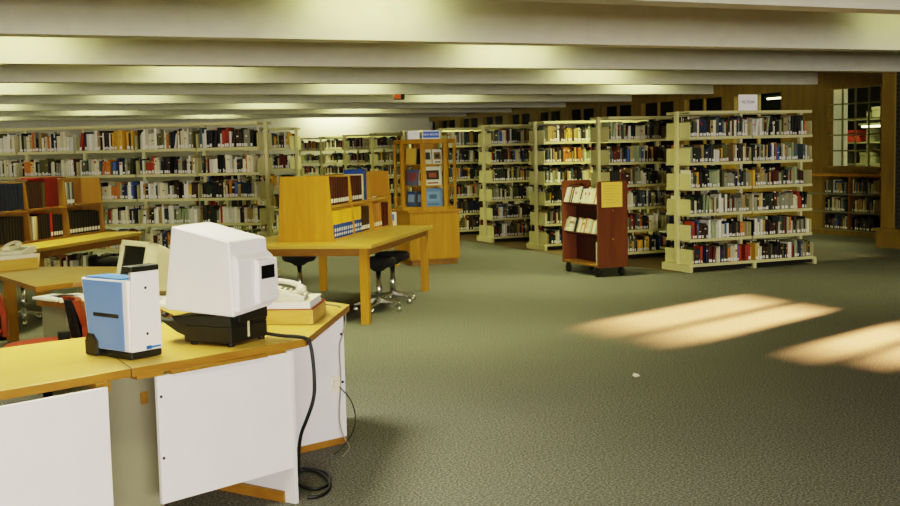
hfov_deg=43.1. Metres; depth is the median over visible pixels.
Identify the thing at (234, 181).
book
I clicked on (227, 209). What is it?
book
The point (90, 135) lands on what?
book
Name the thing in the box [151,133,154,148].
book
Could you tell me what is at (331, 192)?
book
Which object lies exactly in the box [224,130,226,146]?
book
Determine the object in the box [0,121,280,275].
bookshelf
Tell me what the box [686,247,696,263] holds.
book
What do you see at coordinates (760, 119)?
book
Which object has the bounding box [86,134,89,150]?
book
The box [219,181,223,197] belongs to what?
book
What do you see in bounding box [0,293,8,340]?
office chair
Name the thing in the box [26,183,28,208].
book
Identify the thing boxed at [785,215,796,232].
book
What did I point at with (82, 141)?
book
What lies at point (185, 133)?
book
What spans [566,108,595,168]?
window
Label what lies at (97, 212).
book
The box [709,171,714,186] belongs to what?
book
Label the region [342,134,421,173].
range
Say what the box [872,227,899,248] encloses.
baseboard
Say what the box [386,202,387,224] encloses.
book
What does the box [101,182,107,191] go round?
book
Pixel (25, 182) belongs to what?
book
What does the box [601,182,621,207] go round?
notice sheet
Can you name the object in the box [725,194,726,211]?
book
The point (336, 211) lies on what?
book
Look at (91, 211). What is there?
book
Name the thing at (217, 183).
book
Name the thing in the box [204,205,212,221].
book
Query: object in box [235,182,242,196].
book
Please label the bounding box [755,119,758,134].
book
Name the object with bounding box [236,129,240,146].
book
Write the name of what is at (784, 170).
book
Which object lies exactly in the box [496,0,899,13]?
ceiling beam
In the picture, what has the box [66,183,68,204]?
book
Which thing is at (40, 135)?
book
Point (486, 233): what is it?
range
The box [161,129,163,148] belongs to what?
book
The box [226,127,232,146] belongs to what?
book
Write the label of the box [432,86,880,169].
windows
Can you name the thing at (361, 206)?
book
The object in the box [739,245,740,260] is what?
book
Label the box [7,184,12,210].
book
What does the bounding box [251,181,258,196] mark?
book
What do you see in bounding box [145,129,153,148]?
book
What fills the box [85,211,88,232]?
book
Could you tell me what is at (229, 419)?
desk
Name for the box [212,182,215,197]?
book
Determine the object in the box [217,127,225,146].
book
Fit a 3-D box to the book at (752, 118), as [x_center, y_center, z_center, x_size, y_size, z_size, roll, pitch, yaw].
[3.894,-1.593,14.406,0.036,0.224,0.189,-3,6,-23]
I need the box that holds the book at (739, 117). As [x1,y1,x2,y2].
[738,116,740,135]
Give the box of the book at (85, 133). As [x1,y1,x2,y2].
[84,132,93,150]
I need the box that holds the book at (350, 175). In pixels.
[350,175,361,199]
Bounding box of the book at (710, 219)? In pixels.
[710,219,720,237]
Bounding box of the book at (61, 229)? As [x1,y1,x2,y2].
[59,214,62,235]
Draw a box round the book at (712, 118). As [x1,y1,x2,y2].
[710,117,717,135]
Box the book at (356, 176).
[356,176,357,200]
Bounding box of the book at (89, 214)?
[88,211,91,231]
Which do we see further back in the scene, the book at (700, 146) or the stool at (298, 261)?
the book at (700, 146)
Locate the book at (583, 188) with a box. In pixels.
[579,187,588,202]
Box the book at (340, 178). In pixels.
[339,177,342,203]
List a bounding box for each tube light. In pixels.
[764,95,780,99]
[858,123,879,127]
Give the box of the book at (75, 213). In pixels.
[74,212,77,233]
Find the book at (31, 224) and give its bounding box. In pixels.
[30,217,32,240]
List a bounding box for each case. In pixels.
[81,263,161,359]
[392,139,462,265]
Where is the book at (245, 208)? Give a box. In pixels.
[244,207,250,222]
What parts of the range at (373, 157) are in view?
shelf, shelf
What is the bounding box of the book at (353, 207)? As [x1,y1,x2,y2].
[353,207,355,232]
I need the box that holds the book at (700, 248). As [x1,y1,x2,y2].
[692,246,702,263]
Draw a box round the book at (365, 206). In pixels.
[365,206,366,230]
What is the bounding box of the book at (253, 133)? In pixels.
[250,130,257,146]
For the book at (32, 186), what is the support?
on the bookcase at (87, 191)
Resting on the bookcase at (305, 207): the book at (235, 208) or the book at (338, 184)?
the book at (338, 184)
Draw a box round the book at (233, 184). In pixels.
[232,183,234,197]
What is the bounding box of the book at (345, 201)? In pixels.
[344,177,346,202]
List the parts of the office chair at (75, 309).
arm, seat, armrest, backrest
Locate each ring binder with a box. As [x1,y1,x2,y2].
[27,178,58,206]
[344,169,366,199]
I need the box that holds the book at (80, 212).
[74,211,82,232]
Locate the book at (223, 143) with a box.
[222,130,224,146]
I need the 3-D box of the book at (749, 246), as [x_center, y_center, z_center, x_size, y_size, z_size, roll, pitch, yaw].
[3.729,-0.011,14.407,0.040,0.196,0.180,-3,6,-23]
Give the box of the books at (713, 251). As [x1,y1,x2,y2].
[0,115,880,266]
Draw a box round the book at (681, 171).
[680,170,690,187]
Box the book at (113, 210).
[112,209,115,223]
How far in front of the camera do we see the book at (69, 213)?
12.11 m
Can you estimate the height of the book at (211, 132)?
0.219 m
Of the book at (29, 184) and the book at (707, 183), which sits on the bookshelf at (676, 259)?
the book at (707, 183)
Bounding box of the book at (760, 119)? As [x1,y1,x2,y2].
[758,118,761,134]
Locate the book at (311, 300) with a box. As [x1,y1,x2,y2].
[267,294,320,308]
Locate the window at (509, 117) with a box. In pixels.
[507,113,530,166]
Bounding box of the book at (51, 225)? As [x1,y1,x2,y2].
[32,213,52,237]
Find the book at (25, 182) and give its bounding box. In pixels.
[25,182,44,207]
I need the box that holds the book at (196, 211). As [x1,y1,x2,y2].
[194,208,202,222]
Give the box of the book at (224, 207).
[222,206,229,222]
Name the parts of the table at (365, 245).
leg, leg, leg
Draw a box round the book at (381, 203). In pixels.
[381,203,382,225]
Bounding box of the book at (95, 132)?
[94,131,97,149]
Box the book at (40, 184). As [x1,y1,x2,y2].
[39,183,42,207]
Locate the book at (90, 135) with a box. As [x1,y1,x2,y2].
[89,134,91,150]
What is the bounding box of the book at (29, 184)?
[28,183,31,208]
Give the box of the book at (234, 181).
[229,180,237,197]
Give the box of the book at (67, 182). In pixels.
[67,182,70,204]
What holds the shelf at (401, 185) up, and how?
attached to the display case at (444, 237)
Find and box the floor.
[0,211,899,505]
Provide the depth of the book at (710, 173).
14.07 m
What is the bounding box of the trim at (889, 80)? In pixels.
[880,72,896,228]
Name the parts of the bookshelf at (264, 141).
shelf, shelf, shelf, shelf, shelf, shelf, shelf, shelf, shelf, shelf, shelf, shelf, shelf, shelf, shelf, shelf, shelf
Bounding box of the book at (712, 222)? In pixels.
[711,221,713,237]
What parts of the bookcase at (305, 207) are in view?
panel, shelf, panel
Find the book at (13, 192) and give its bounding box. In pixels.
[11,183,15,210]
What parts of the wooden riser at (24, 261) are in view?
box lid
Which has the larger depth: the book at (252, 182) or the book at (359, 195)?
the book at (252, 182)
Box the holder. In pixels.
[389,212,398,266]
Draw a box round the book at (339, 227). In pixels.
[338,210,340,237]
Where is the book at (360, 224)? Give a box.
[359,206,361,231]
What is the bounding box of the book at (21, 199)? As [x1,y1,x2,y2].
[4,183,23,209]
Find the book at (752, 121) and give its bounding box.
[745,119,754,135]
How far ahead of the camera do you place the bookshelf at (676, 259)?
14.22 m
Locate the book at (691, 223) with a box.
[684,221,694,238]
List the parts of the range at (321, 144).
shelf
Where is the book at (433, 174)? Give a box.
[426,166,441,184]
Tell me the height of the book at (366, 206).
0.250 m
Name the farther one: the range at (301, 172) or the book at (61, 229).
the range at (301, 172)
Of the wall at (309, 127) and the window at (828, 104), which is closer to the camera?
the window at (828, 104)
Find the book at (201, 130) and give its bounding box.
[199,128,206,147]
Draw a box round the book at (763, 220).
[763,220,764,234]
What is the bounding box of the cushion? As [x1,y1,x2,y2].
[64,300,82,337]
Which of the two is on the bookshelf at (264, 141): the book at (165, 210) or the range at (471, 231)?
the book at (165, 210)
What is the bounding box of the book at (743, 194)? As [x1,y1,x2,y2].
[743,194,744,210]
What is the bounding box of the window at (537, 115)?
[535,111,561,166]
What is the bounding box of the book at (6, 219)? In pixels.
[5,218,8,242]
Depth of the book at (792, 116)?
14.50 m
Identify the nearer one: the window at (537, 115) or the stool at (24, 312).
the stool at (24, 312)
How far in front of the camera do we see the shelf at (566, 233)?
14.31 m
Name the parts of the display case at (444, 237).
corner post, corner post, corner post, corner post, cabinet door, corner post, corner post, corner post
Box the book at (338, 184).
[329,177,339,203]
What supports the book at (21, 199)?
on the bookcase at (87, 191)
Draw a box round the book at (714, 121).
[713,120,715,135]
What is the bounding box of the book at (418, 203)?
[416,191,420,206]
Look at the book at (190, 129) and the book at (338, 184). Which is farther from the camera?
the book at (190, 129)
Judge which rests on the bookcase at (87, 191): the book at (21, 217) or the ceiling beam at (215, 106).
the book at (21, 217)
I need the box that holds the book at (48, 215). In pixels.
[47,214,50,237]
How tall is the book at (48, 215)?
0.250 m
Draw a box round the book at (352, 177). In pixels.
[351,176,353,201]
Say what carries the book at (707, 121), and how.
on the bookshelf at (676, 259)
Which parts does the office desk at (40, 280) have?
leg, leg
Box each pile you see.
[32,294,74,301]
[51,293,83,302]
[160,299,165,307]
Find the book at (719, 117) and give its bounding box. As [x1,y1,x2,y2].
[710,116,720,135]
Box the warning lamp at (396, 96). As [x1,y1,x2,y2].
[394,94,404,99]
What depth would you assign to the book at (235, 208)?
14.23 m
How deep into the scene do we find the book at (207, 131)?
14.22 m
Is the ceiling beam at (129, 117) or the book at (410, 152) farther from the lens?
the ceiling beam at (129, 117)
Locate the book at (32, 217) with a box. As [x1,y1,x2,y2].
[32,217,34,239]
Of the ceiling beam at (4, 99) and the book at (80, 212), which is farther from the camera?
the ceiling beam at (4, 99)
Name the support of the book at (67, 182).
on the bookcase at (87, 191)
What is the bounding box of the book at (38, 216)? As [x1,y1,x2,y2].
[29,215,40,239]
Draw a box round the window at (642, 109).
[639,101,674,167]
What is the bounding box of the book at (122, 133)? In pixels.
[119,130,128,149]
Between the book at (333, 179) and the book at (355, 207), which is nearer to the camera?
the book at (333, 179)
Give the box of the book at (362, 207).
[362,207,363,230]
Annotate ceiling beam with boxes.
[0,0,899,51]
[0,37,899,72]
[0,65,817,84]
[0,83,712,94]
[0,95,631,103]
[0,102,565,110]
[0,108,511,116]
[0,113,465,120]
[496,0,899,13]
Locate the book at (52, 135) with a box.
[51,134,53,150]
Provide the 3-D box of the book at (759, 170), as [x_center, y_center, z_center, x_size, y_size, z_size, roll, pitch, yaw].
[3.889,-0.967,14.434,0.034,0.221,0.172,-3,6,-23]
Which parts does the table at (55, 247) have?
leg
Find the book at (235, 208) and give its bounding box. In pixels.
[234,207,241,222]
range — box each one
[191,127,301,230]
[299,138,370,175]
[318,136,397,180]
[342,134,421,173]
[369,132,457,207]
[400,130,494,200]
[436,127,537,233]
[477,124,586,242]
[527,120,650,250]
[590,115,722,257]
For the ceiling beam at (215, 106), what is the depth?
24.58 m
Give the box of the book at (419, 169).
[418,169,420,185]
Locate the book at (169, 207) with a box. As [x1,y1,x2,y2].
[168,205,176,222]
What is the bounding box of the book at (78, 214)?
[76,212,80,233]
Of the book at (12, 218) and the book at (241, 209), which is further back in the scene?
the book at (241, 209)
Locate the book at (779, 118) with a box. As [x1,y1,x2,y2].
[776,117,782,134]
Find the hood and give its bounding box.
[165,222,271,316]
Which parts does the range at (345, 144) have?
shelf, shelf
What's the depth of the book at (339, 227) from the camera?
10.87 m
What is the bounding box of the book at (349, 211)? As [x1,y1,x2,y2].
[348,208,350,234]
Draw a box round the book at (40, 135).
[38,133,47,151]
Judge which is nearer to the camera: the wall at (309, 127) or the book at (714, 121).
the book at (714, 121)
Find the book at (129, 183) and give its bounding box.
[128,182,130,198]
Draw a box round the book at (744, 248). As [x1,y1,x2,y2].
[739,244,747,260]
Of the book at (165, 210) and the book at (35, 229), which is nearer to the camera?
the book at (35, 229)
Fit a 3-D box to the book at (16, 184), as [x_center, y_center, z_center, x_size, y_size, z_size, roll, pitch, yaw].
[-4.345,-0.553,11.227,0.198,0.262,0.067,0,5,12]
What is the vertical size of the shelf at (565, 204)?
0.068 m
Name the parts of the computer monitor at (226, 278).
focus knob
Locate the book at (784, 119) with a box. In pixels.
[783,118,785,134]
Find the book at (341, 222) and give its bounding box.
[338,209,342,236]
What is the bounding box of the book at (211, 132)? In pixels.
[209,130,213,147]
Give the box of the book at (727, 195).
[727,195,728,211]
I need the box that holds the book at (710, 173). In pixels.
[709,172,711,186]
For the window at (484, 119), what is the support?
in the wall at (796, 97)
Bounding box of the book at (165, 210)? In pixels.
[164,209,167,222]
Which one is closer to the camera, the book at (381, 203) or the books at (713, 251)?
the book at (381, 203)
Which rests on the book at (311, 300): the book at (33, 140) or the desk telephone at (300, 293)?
the desk telephone at (300, 293)
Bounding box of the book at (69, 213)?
[68,212,71,234]
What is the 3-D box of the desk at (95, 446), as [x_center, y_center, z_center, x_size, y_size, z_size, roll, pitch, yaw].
[-2.138,0.868,4.137,2.282,0.730,1.130,-6,7,-42]
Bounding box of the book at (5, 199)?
[3,184,7,210]
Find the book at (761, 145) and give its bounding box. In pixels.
[761,145,762,160]
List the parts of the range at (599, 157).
shelf, shelf, shelf, shelf, kick plate, shelf, shelf, shelf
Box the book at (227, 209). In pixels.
[226,207,229,222]
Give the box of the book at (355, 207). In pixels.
[355,207,356,232]
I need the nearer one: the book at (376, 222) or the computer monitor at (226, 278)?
the computer monitor at (226, 278)
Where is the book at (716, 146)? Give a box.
[715,145,724,161]
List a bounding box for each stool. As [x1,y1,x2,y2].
[18,287,41,326]
[88,256,118,266]
[282,256,323,298]
[353,256,401,313]
[371,250,415,304]
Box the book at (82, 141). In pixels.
[80,133,84,150]
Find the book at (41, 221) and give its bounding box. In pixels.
[29,214,42,238]
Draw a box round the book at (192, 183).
[191,182,198,197]
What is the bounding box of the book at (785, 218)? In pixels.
[783,217,786,233]
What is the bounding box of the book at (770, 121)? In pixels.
[768,117,771,134]
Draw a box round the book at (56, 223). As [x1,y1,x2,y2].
[55,215,57,236]
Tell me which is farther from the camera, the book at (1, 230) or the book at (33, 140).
the book at (33, 140)
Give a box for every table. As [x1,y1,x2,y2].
[0,232,143,302]
[265,225,432,324]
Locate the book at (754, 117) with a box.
[754,117,765,134]
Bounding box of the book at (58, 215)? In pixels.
[52,214,60,236]
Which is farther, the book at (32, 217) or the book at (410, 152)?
the book at (410, 152)
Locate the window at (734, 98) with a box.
[732,91,783,168]
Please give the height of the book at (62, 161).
0.205 m
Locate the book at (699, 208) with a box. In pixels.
[695,198,700,212]
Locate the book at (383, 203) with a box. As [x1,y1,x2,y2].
[383,203,384,225]
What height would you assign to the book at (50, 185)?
0.290 m
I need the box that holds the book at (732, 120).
[730,119,733,135]
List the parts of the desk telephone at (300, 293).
coiled cord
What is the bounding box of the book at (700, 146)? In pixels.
[694,145,703,161]
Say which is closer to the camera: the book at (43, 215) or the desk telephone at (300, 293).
the desk telephone at (300, 293)
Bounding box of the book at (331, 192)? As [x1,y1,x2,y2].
[330,178,332,204]
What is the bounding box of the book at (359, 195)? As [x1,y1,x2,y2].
[354,175,360,200]
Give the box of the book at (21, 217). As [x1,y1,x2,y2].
[11,216,23,241]
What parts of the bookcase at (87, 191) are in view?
panel, shelf, panel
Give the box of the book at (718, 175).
[709,170,719,186]
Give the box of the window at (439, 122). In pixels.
[438,120,456,164]
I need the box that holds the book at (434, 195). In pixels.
[426,188,442,206]
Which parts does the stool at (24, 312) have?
arm, arm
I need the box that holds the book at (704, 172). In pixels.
[698,170,707,187]
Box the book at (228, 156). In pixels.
[227,155,231,172]
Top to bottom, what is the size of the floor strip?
0.002 m
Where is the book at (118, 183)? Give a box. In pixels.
[117,182,125,198]
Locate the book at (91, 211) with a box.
[77,210,93,231]
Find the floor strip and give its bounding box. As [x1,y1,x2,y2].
[460,232,889,272]
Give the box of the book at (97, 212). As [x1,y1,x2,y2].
[96,211,99,230]
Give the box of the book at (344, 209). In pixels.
[344,209,346,235]
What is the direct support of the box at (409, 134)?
on the display case at (444, 237)
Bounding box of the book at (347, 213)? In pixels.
[332,208,348,234]
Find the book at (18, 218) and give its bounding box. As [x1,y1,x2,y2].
[17,217,20,241]
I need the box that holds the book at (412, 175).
[407,169,418,185]
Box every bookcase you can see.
[0,177,105,247]
[278,171,392,241]
[807,173,880,237]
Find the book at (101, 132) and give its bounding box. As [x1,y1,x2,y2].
[100,131,105,149]
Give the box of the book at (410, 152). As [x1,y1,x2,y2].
[405,148,416,163]
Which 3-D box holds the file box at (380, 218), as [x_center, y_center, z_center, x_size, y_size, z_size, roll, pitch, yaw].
[-0.847,-0.418,12.373,0.200,0.262,0.085,0,5,12]
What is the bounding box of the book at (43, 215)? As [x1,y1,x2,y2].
[42,214,45,238]
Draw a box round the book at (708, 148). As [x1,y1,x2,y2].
[706,147,710,161]
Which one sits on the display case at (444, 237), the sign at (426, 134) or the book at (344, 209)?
the sign at (426, 134)
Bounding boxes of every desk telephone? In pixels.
[0,241,36,254]
[272,278,308,301]
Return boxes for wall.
[0,117,443,207]
[429,72,881,227]
[895,72,899,228]
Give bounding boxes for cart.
[561,180,627,276]
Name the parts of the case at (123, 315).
maker plate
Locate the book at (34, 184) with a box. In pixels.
[33,183,37,207]
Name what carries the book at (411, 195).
on the display case at (444, 237)
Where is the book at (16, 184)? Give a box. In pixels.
[5,183,19,209]
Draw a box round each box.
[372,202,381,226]
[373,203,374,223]
[406,131,419,139]
[847,130,865,141]
[847,152,859,162]
[859,152,879,163]
[871,106,879,116]
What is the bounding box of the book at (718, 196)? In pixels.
[710,194,720,211]
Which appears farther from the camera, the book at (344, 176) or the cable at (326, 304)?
the book at (344, 176)
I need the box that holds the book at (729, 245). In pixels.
[729,245,734,260]
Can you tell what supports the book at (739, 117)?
on the bookshelf at (676, 259)
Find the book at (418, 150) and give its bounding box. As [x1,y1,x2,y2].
[417,149,419,163]
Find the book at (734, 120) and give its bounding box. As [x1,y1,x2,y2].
[734,120,735,135]
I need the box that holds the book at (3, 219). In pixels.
[0,218,6,244]
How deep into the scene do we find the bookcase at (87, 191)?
12.08 m
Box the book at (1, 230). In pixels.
[0,219,2,244]
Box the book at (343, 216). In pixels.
[332,209,344,236]
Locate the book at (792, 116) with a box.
[792,116,793,134]
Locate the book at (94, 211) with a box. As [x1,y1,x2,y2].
[93,210,96,230]
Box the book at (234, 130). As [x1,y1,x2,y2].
[232,129,236,146]
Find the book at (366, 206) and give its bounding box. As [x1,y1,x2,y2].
[366,206,368,229]
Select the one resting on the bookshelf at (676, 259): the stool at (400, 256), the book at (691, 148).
the book at (691, 148)
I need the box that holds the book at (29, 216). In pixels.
[29,216,37,239]
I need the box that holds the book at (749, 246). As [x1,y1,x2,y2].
[746,244,750,259]
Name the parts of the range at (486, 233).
shelf, shelf, shelf, shelf, shelf, kick plate, shelf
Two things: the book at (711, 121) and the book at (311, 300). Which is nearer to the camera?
the book at (311, 300)
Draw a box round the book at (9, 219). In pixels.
[8,218,11,241]
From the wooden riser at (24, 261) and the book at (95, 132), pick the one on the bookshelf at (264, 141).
the book at (95, 132)
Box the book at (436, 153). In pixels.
[431,149,441,163]
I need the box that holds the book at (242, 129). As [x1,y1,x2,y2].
[241,128,247,146]
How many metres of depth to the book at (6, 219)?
10.98 m
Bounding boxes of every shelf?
[396,163,452,165]
[396,184,453,186]
[563,202,596,207]
[564,230,596,236]
[564,259,596,266]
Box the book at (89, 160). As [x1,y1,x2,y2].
[88,158,97,174]
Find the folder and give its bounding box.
[15,177,65,179]
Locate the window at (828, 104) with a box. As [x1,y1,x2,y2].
[822,81,881,170]
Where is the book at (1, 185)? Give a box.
[0,184,3,211]
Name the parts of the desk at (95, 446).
modesty panel, panel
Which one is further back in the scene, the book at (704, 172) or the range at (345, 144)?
the range at (345, 144)
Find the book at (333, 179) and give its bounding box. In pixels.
[332,178,335,204]
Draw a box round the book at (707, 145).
[704,144,713,161]
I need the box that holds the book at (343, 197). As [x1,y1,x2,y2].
[342,177,344,202]
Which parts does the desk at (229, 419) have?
support rail, modesty panel, foot rail, panel, panel, foot rail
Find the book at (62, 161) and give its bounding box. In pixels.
[61,160,67,175]
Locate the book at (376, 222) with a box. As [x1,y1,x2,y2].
[375,203,377,227]
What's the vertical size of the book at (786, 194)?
0.202 m
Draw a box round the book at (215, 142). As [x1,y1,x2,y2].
[213,130,217,147]
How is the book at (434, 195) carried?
on the display case at (444, 237)
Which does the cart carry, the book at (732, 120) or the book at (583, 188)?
the book at (583, 188)
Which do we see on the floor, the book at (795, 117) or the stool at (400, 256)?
the stool at (400, 256)
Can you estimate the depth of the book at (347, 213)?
11.13 m
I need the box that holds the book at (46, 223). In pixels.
[45,214,47,237]
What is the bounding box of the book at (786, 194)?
[777,193,787,208]
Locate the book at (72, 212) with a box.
[68,211,74,234]
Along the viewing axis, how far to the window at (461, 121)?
33.21 m
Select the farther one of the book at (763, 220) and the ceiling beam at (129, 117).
the ceiling beam at (129, 117)
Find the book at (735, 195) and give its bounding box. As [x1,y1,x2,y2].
[733,193,742,210]
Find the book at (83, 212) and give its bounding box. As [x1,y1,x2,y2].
[82,211,85,232]
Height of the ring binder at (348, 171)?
0.315 m
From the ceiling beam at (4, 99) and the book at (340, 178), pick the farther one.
the ceiling beam at (4, 99)
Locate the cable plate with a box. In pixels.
[140,391,147,403]
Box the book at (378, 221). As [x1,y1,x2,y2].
[377,203,379,226]
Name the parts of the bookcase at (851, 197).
shelf, shelf, shelf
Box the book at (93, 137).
[92,134,94,149]
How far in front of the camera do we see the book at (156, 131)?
14.37 m
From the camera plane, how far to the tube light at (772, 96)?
23.89 m
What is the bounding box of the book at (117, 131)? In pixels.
[116,130,119,149]
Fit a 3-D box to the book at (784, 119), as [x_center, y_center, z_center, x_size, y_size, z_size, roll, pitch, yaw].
[4.208,-1.610,14.532,0.034,0.220,0.196,-3,6,-23]
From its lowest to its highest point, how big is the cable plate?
0.050 m
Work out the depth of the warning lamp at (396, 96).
19.47 m
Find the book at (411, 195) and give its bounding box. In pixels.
[407,191,415,206]
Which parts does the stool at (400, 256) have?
arm, seat, arm, arm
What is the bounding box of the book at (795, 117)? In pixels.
[794,116,797,134]
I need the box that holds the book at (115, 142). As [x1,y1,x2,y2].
[114,130,116,149]
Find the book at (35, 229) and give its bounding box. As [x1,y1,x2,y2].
[34,217,36,239]
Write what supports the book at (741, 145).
on the bookshelf at (676, 259)
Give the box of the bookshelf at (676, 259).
[662,110,816,272]
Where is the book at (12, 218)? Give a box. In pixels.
[0,217,14,240]
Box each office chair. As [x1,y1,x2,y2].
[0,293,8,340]
[3,296,87,404]
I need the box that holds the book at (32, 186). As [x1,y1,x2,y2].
[31,183,34,208]
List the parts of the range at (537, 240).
shelf, shelf, shelf, shelf, kick plate, shelf, shelf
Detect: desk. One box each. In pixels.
[0,253,116,340]
[0,337,163,505]
[116,301,349,503]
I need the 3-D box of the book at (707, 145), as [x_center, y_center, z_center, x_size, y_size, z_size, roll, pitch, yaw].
[3.204,-1.234,14.120,0.039,0.220,0.168,-3,6,-23]
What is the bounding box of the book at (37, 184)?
[36,183,40,207]
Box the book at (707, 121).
[706,120,708,135]
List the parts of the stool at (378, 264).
arm, arm, seat, arm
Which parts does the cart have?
panel, panel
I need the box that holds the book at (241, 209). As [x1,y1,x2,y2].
[240,208,242,222]
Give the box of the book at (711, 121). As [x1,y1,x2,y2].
[710,120,712,135]
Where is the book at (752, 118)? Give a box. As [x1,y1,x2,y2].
[752,118,763,134]
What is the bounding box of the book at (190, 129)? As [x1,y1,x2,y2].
[189,128,196,147]
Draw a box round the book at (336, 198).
[335,177,337,204]
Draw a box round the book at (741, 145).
[740,144,742,160]
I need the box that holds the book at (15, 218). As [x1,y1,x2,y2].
[14,217,17,240]
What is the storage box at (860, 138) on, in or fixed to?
in the storage rack
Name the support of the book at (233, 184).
on the bookshelf at (264, 141)
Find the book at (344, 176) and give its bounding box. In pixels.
[344,176,348,202]
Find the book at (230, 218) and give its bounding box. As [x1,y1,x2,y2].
[229,207,232,222]
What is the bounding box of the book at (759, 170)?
[752,168,761,184]
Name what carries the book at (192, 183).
on the bookshelf at (264, 141)
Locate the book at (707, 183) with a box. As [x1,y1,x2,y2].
[706,171,709,186]
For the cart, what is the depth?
13.73 m
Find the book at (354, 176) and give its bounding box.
[354,176,355,200]
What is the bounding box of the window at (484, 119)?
[482,115,503,167]
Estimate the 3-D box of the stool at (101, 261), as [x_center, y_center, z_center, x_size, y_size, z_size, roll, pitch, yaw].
[-3.564,0.304,11.922,0.481,0.528,0.506,-5,6,-34]
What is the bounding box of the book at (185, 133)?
[184,132,187,147]
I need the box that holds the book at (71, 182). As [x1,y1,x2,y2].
[71,182,73,204]
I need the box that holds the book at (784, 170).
[775,169,785,183]
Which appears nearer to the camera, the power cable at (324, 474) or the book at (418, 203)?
the power cable at (324, 474)
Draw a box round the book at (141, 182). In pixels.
[140,181,148,198]
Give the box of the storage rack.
[847,112,879,165]
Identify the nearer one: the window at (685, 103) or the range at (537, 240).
the range at (537, 240)
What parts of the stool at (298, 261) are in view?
seat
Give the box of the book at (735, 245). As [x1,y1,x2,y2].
[727,244,736,260]
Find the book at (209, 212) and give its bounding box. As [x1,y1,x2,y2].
[208,206,211,221]
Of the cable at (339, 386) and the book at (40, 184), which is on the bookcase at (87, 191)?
the book at (40, 184)
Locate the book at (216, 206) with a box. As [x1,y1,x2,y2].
[211,205,219,222]
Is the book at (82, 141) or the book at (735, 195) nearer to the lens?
the book at (735, 195)
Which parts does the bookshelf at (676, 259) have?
shelf, shelf, shelf, shelf, shelf, shelf, kick plate, shelf, shelf, shelf, shelf, shelf, shelf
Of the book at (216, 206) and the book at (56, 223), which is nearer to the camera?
the book at (56, 223)
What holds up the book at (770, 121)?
on the bookshelf at (676, 259)
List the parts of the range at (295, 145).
shelf, shelf, shelf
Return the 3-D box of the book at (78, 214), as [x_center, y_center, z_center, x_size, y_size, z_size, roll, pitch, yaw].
[-4.095,-0.325,12.307,0.200,0.234,0.058,0,5,11]
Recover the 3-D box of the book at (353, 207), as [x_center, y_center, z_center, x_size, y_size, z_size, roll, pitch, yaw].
[-1.046,-0.326,11.396,0.200,0.262,0.068,0,5,11]
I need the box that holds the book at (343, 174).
[343,174,363,199]
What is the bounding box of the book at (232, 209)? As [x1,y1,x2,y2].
[231,207,234,222]
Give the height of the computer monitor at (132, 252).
0.370 m
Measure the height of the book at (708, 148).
0.191 m
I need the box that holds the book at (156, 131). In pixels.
[154,129,160,148]
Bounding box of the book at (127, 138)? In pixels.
[126,132,129,149]
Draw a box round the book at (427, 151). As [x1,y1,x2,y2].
[425,149,431,163]
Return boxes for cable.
[266,332,331,498]
[326,304,349,456]
[334,386,355,453]
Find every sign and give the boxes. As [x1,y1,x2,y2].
[422,130,439,138]
[738,95,757,110]
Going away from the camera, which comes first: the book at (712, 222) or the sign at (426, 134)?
the book at (712, 222)
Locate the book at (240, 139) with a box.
[239,132,241,146]
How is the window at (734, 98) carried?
in the wall at (796, 97)
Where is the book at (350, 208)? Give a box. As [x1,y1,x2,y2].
[350,208,352,233]
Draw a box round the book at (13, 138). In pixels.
[11,136,18,152]
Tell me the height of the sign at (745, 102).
0.200 m
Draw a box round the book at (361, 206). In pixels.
[361,206,365,230]
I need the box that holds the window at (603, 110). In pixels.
[600,104,632,167]
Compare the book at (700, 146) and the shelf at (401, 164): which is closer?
the book at (700, 146)
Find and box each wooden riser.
[0,253,37,270]
[265,299,325,324]
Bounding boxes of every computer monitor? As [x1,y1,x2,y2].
[116,240,169,294]
[161,222,278,346]
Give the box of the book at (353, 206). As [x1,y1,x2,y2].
[353,206,358,232]
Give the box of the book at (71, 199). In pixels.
[65,182,72,204]
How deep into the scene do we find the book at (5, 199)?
11.00 m
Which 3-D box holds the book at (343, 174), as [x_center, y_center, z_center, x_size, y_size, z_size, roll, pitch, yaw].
[-0.995,-0.681,11.788,0.198,0.268,0.060,0,5,12]
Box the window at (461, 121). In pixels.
[459,118,478,165]
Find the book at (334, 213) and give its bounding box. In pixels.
[333,211,335,238]
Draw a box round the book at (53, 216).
[52,215,55,236]
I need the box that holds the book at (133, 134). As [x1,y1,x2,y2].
[130,131,137,149]
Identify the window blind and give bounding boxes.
[833,89,847,165]
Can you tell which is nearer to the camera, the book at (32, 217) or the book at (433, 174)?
the book at (32, 217)
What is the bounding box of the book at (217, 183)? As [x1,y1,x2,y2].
[216,182,218,197]
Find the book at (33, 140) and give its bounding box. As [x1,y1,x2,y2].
[32,133,37,151]
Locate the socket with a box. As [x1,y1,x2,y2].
[330,376,339,391]
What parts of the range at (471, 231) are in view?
shelf, shelf, shelf, shelf, shelf, shelf, kick plate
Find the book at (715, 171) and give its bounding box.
[715,171,716,186]
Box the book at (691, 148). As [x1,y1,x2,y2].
[681,147,692,162]
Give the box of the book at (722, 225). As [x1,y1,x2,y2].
[721,224,724,237]
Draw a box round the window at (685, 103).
[682,97,723,168]
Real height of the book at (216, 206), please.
0.215 m
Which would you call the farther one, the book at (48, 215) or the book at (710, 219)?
the book at (710, 219)
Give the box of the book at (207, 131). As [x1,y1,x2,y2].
[206,130,209,147]
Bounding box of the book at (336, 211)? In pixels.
[332,210,338,237]
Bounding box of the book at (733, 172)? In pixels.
[729,171,737,185]

